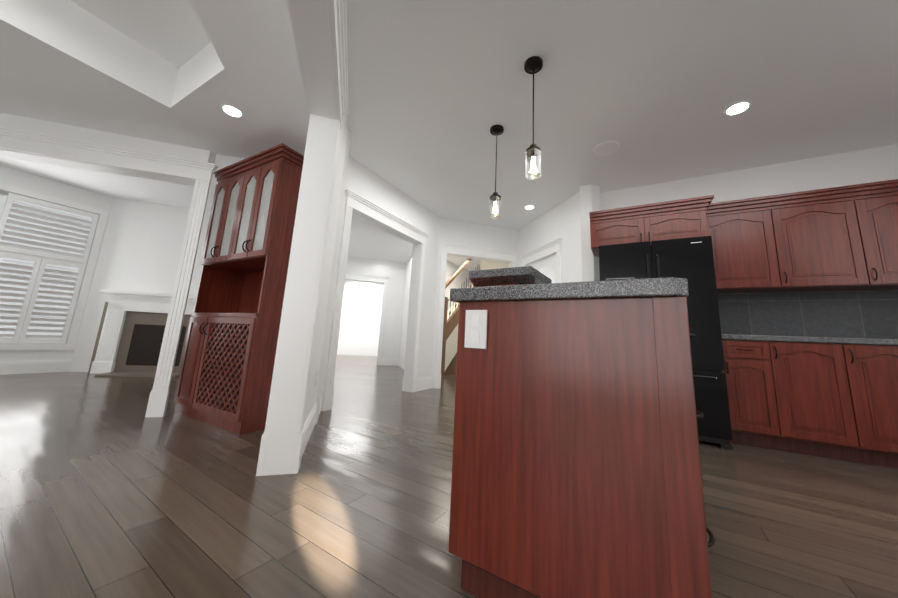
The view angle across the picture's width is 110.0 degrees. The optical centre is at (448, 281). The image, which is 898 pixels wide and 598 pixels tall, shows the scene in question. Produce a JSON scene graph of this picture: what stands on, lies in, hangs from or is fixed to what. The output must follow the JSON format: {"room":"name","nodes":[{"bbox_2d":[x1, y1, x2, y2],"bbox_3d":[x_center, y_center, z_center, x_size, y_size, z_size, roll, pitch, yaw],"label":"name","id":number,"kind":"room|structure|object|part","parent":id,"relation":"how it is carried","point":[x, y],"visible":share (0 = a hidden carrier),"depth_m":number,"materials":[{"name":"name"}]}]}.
{"room":"kitchen","nodes":[
{"label":"kitchen","id":0,"kind":"room"},
{"bbox_2d":[0,165,112,360],"bbox_3d":[-6.331,-0.282,3.637,0.130,2.740,5.600,-3,-12,29],"label":"wall","id":1,"kind":"structure","parent":0,"point":[21,179],"depth_m":4.54,"materials":[{"name":"white paint"}]},
{"bbox_2d":[0,190,98,343],"bbox_3d":[-6.103,-0.233,4.070,0.060,2.020,1.820,-3,-12,29],"label":"window","id":2,"kind":"structure","parent":1,"relation":"in","point":[3,196],"depth_m":4.47,"materials":[{"name":"white painted wood"}]},
{"bbox_2d":[0,192,98,342],"bbox_3d":[-6.051,-0.236,4.041,0.057,2.000,1.796,-3,-12,29],"label":"blind","id":3,"kind":"object","parent":2,"relation":"attached to","point":[28,301],"visible":1,"depth_m":4.45,"materials":[{"name":"white wood"}]},
{"bbox_2d":[0,183,108,374],"bbox_3d":[-6.267,-0.170,3.577,0.030,2.505,5.600,-3,-12,29],"label":"window trim","id":4,"kind":"structure","parent":1,"relation":"in","point":[28,366],"depth_m":4.59,"materials":[{"name":"white wood"}]},
{"bbox_2d":[0,113,216,389],"bbox_3d":[-3.276,-0.301,2.676,1.840,2.740,0.130,6,-11,-16],"label":"wall","id":5,"kind":"structure","parent":0,"point":[79,133],"depth_m":2.83,"materials":[{"name":"white paint"}]},
{"bbox_2d":[0,127,217,416],"bbox_3d":[-3.190,-0.069,2.664,1.820,2.288,0.246,6,-11,-16],"label":"trim","id":6,"kind":"structure","parent":5,"relation":"attached to","point":[32,146],"depth_m":2.78,"materials":[{"name":"white wood"}]},
{"bbox_2d":[69,198,210,371],"bbox_3d":[-4.015,0.148,5.372,3.200,2.740,0.130,6,-11,-16],"label":"wall","id":7,"kind":"structure","parent":0,"point":[141,246],"depth_m":5.10,"materials":[{"name":"white paint"}]},
{"bbox_2d":[0,0,309,158],"bbox_3d":[-1.098,-2.034,0.243,7.570,0.620,5.040,-3,-12,29],"label":"ceiling","id":8,"kind":"structure","parent":0,"point":[178,72],"depth_m":2.25,"materials":[{"name":"white paint"}]},
{"bbox_2d":[221,104,243,117],"bbox_3d":[-1.707,-1.343,2.474,0.150,0.008,0.150,-3,-12,29],"label":"recessed light","id":9,"kind":"object","parent":8,"relation":"in","point":[232,110],"visible":1,"depth_m":2.47,"materials":[{"name":"white"}]},
{"bbox_2d":[304,113,347,422],"bbox_3d":[-0.252,-0.639,-0.043,0.140,2.740,7.046,6,-11,-16],"label":"wall","id":10,"kind":"structure","parent":0,"point":[321,319],"depth_m":2.48,"materials":[{"name":"white paint"}]},
{"bbox_2d":[256,0,347,475],"bbox_3d":[-0.590,-0.254,0.993,0.256,2.318,4.774,6,-11,-16],"label":"trim","id":11,"kind":"structure","parent":10,"relation":"attached to","point":[319,28],"depth_m":1.81,"materials":[{"name":"white"}]},
{"bbox_2d":[316,130,350,423],"bbox_3d":[-1.772,-0.125,3.231,1.600,2.740,0.130,-3,-12,29],"label":"wall","id":12,"kind":"structure","parent":0,"point":[321,370],"depth_m":2.86,"materials":[{"name":"white paint"}]},
{"bbox_2d":[337,280,383,355],"bbox_3d":[-2.650,1.348,11.644,8.000,2.740,0.130,6,-11,-16],"label":"window","id":13,"kind":"structure","parent":0,"point":[359,329],"depth_m":11.40,"materials":[{"name":"white glass"}]},
{"bbox_2d":[345,256,405,358],"bbox_3d":[-2.144,0.751,8.192,1.850,2.740,0.130,6,-11,-16],"label":"wall","id":14,"kind":"structure","parent":0,"point":[394,272],"depth_m":8.32,"materials":[{"name":"white paint"}]},
{"bbox_2d":[345,272,398,365],"bbox_3d":[-2.103,0.956,8.071,1.798,2.298,0.058,6,-11,-16],"label":"trim","id":15,"kind":"structure","parent":14,"relation":"attached to","point":[384,280],"depth_m":8.16,"materials":[{"name":"white wood"}]},
{"bbox_2d":[321,156,439,409],"bbox_3d":[-0.764,0.101,4.201,0.130,2.740,2.021,-3,-12,29],"label":"wall","id":16,"kind":"structure","parent":0,"point":[368,184],"depth_m":4.56,"materials":[{"name":"white paint"}]},
{"bbox_2d":[321,189,431,410],"bbox_3d":[-0.775,0.308,4.162,0.246,2.318,2.024,-3,-12,29],"label":"trim","id":17,"kind":"structure","parent":16,"relation":"attached to","point":[363,209],"depth_m":4.18,"materials":[{"name":"white wood"}]},
{"bbox_2d":[399,256,411,368],"bbox_3d":[-0.704,0.581,6.849,0.130,2.740,3.550,6,-11,-16],"label":"wall","id":18,"kind":"structure","parent":0,"point":[405,315],"depth_m":7.89,"materials":[{"name":"white paint"}]},
{"bbox_2d":[0,355,897,597],"bbox_3d":[-2.046,1.321,3.430,19.000,0.060,18.000,-3,-12,29],"label":"floor","id":19,"kind":"structure","parent":0,"point":[108,489],"depth_m":1.43,"materials":[{"name":"brown wood"}]},
{"bbox_2d":[88,289,196,376],"bbox_3d":[-4.503,0.792,4.806,1.560,1.225,0.450,6,-11,-16],"label":"fireplace","id":20,"kind":"object","parent":19,"relation":"on","point":[129,338],"visible":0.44,"depth_m":4.81,"materials":[{"name":"white"}]},
{"bbox_2d":[174,143,303,434],"bbox_3d":[-1.811,0.040,2.862,1.118,2.280,0.458,-3,-12,29],"label":"hutch","id":21,"kind":"object","parent":19,"relation":"on","point":[226,370],"visible":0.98,"depth_m":2.66,"materials":[{"name":"brown wood"}]},
{"bbox_2d":[444,353,456,374],"bbox_3d":[0.410,1.104,8.136,0.505,2.280,3.020,-3,-12,29],"label":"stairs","id":22,"kind":"structure","parent":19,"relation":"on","point":[451,368],"depth_m":6.95,"materials":[{"name":"brown wood"}]},
{"bbox_2d":[441,259,479,375],"bbox_3d":[0.135,0.424,7.537,0.570,3.377,3.515,-3,-12,29],"label":"stair railing","id":23,"kind":"object","parent":19,"relation":"on","point":[450,334],"visible":0.23,"depth_m":6.83,"materials":[{"name":"brown wood"}]},
{"bbox_2d":[448,266,714,597],"bbox_3d":[0.522,0.545,1.687,1.200,1.103,1.768,-3,-12,29],"label":"kitchen island","id":24,"kind":"object","parent":19,"relation":"on","point":[576,467],"depth_m":0.83,"materials":[{"name":"brown wood"}]},
{"bbox_2d":[464,310,487,348],"bbox_3d":[0.089,0.156,1.040,0.080,0.125,0.008,-4,-12,33],"label":"outlet","id":25,"kind":"object","parent":24,"relation":"attached to","point":[476,322],"visible":1,"depth_m":1.03,"materials":[{"name":"white plastic"}]},
{"bbox_3d":[0.543,0.107,1.767,1.197,0.212,1.768,-3,-12,29],"label":"kitchen island top","id":26,"kind":"part","parent":24,"relation":"part of","materials":[{"name":"grey stone"}]},
{"bbox_2d":[599,236,733,450],"bbox_3d":[2.078,0.549,3.176,0.914,1.778,0.866,-3,-12,29],"label":"fridge","id":27,"kind":"object","parent":19,"relation":"on","point":[691,260],"visible":0.35,"depth_m":2.76,"materials":[{"name":"black metal"}]},
{"bbox_2d":[722,339,769,447],"bbox_3d":[2.711,0.990,2.899,0.379,0.876,0.615,-3,-12,29],"label":"base cabinet","id":28,"kind":"object","parent":19,"relation":"on","point":[750,425],"depth_m":2.67,"materials":[{"name":"brown wood"}]},
{"bbox_2d":[758,341,849,460],"bbox_3d":[3.010,0.975,2.732,0.533,0.876,0.615,-3,-12,29],"label":"base cabinet","id":29,"kind":"object","parent":19,"relation":"on","point":[835,400],"depth_m":2.50,"materials":[{"name":"brown wood"}]},
{"bbox_2d":[830,343,897,467],"bbox_3d":[3.373,0.957,2.528,0.538,0.876,0.615,-3,-12,29],"label":"base cabinet","id":30,"kind":"object","parent":19,"relation":"on","point":[866,375],"depth_m":2.34,"materials":[{"name":"brown wood"}]},
{"bbox_2d":[0,0,897,270],"bbox_3d":[-0.401,-1.217,4.746,28.000,0.080,26.000,6,-11,-16],"label":"ceiling","id":31,"kind":"structure","parent":0,"point":[439,89],"depth_m":2.53,"materials":[{"name":"white paint"}]},
{"bbox_2d":[489,124,503,218],"bbox_3d":[0.434,-1.018,2.907,0.130,0.880,0.130,-3,-12,29],"label":"pendant lamp","id":32,"kind":"object","parent":31,"relation":"hanging from","point":[496,130],"visible":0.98,"depth_m":2.89,"materials":[{"name":"brown metal"}]},
{"bbox_2d":[524,205,534,208],"bbox_3d":[1.194,-1.105,4.669,0.150,0.008,0.150,-3,-12,29],"label":"recessed light","id":33,"kind":"object","parent":31,"relation":"in","point":[529,207],"visible":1,"depth_m":4.66,"materials":[{"name":"white"}]},
{"bbox_2d":[524,56,542,179],"bbox_3d":[0.588,-1.140,2.189,0.130,0.880,0.130,-3,-12,29],"label":"pendant lamp","id":34,"kind":"object","parent":31,"relation":"hanging from","point":[533,65],"visible":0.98,"depth_m":2.17,"materials":[{"name":"brown metal"}]},
{"bbox_2d":[593,141,619,155],"bbox_3d":[1.598,-1.351,3.190,0.240,0.010,0.240,-3,-12,29],"label":"ceiling speaker","id":35,"kind":"object","parent":31,"relation":"attached to","point":[606,148],"visible":1,"depth_m":3.18,"materials":[{"name":"white plastic"}]},
{"bbox_2d":[724,101,751,115],"bbox_3d":[2.370,-1.422,2.582,0.170,0.008,0.170,-3,-12,29],"label":"recessed light","id":36,"kind":"object","parent":31,"relation":"in","point":[736,108],"visible":1,"depth_m":2.57,"materials":[{"name":"white"}]},
{"bbox_2d":[445,260,470,309],"bbox_3d":[0.134,0.909,8.433,0.130,2.740,3.470,-3,-12,29],"label":"wall","id":37,"kind":"structure","parent":0,"point":[460,278],"depth_m":8.40,"materials":[{"name":"white paint"}]},
{"bbox_2d":[431,218,516,387],"bbox_3d":[0.459,0.359,5.293,1.446,2.740,0.130,6,-11,-16],"label":"wall","id":38,"kind":"structure","parent":0,"point":[466,233],"depth_m":5.37,"materials":[{"name":"white paint"}]},
{"bbox_2d":[434,241,518,388],"bbox_3d":[0.473,0.569,5.263,1.451,2.318,0.246,6,-11,-16],"label":"trim","id":39,"kind":"structure","parent":38,"relation":"attached to","point":[476,252],"depth_m":5.22,"materials":[{"name":"white wood"}]},
{"bbox_2d":[480,260,508,269],"bbox_3d":[0.828,0.455,5.720,0.560,2.740,0.130,-3,-12,29],"label":"wall","id":40,"kind":"structure","parent":0,"point":[485,265],"depth_m":5.83,"materials":[{"name":"beige paint"}]},
{"bbox_2d":[517,184,600,282],"bbox_3d":[1.498,0.282,4.572,0.130,2.740,1.856,6,-11,-16],"label":"wall","id":41,"kind":"structure","parent":0,"point":[562,220],"depth_m":4.31,"materials":[{"name":"white paint"}]},
{"bbox_2d":[519,238,562,282],"bbox_3d":[1.395,0.534,4.498,0.058,2.208,1.856,6,-11,-16],"label":"trim","id":42,"kind":"structure","parent":41,"relation":"attached to","point":[547,249],"depth_m":4.62,"materials":[{"name":"white wood"}]},
{"bbox_2d":[528,254,555,282],"bbox_3d":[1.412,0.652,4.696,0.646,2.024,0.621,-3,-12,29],"label":"pantry door","id":43,"kind":"structure","parent":41,"relation":"in","point":[546,266],"depth_m":4.71,"materials":[{"name":"white"}]},
{"bbox_2d":[580,184,593,281],"bbox_3d":[1.750,0.171,3.889,0.130,2.740,0.423,-3,-12,29],"label":"wall","id":44,"kind":"structure","parent":0,"point":[586,250],"depth_m":3.84,"materials":[{"name":"white paint"}]},
{"bbox_2d":[600,144,897,293],"bbox_3d":[3.752,0.100,2.932,4.300,2.740,0.130,-3,-12,29],"label":"wall","id":45,"kind":"structure","parent":0,"point":[876,164],"depth_m":3.29,"materials":[{"name":"white paint"}]},
{"bbox_2d":[589,195,713,256],"bbox_3d":[2.186,-0.538,3.485,1.080,0.405,0.674,-3,-12,29],"label":"upper cabinet","id":46,"kind":"object","parent":45,"relation":"attached to","point":[678,219],"visible":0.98,"depth_m":3.21,"materials":[{"name":"brown wood"}]},
{"bbox_2d":[706,207,769,293],"bbox_3d":[2.936,-0.295,3.198,0.594,0.790,0.346,-3,-12,29],"label":"upper cabinet","id":47,"kind":"object","parent":45,"relation":"attached to","point":[739,248],"depth_m":3.07,"materials":[{"name":"brown wood"}]},
{"bbox_2d":[717,291,897,338],"bbox_3d":[3.558,0.316,2.914,1.900,0.447,0.011,-3,-12,29],"label":"tile backsplash","id":48,"kind":"structure","parent":45,"relation":"attached to","point":[862,314],"depth_m":2.97,"materials":[{"name":"tile"}]},
{"bbox_2d":[722,334,897,344],"bbox_3d":[3.392,0.503,2.606,1.904,0.044,0.626,-3,-12,29],"label":"countertop","id":49,"kind":"structure","parent":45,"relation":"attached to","point":[870,341],"depth_m":2.52,"materials":[{"name":"stone"}]},
{"bbox_2d":[762,195,857,292],"bbox_3d":[3.370,-0.317,2.954,0.658,0.790,0.346,-3,-12,29],"label":"upper cabinet","id":50,"kind":"object","parent":45,"relation":"attached to","point":[839,239],"depth_m":2.84,"materials":[{"name":"brown wood"}]},
{"bbox_2d":[834,187,897,291],"bbox_3d":[3.784,-0.338,2.722,0.548,0.790,0.346,-3,-12,29],"label":"upper cabinet","id":51,"kind":"object","parent":45,"relation":"attached to","point":[871,216],"depth_m":2.65,"materials":[{"name":"brown wood"}]},
{"label":"outside","id":52,"kind":"structure","parent":0,"visible":0},
{"bbox_2d":[0,199,91,338],"bbox_3d":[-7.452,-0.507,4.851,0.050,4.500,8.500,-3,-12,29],"label":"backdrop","id":53,"kind":"structure","parent":52,"point":[60,267],"depth_m":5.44,"materials":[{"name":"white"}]}
]}

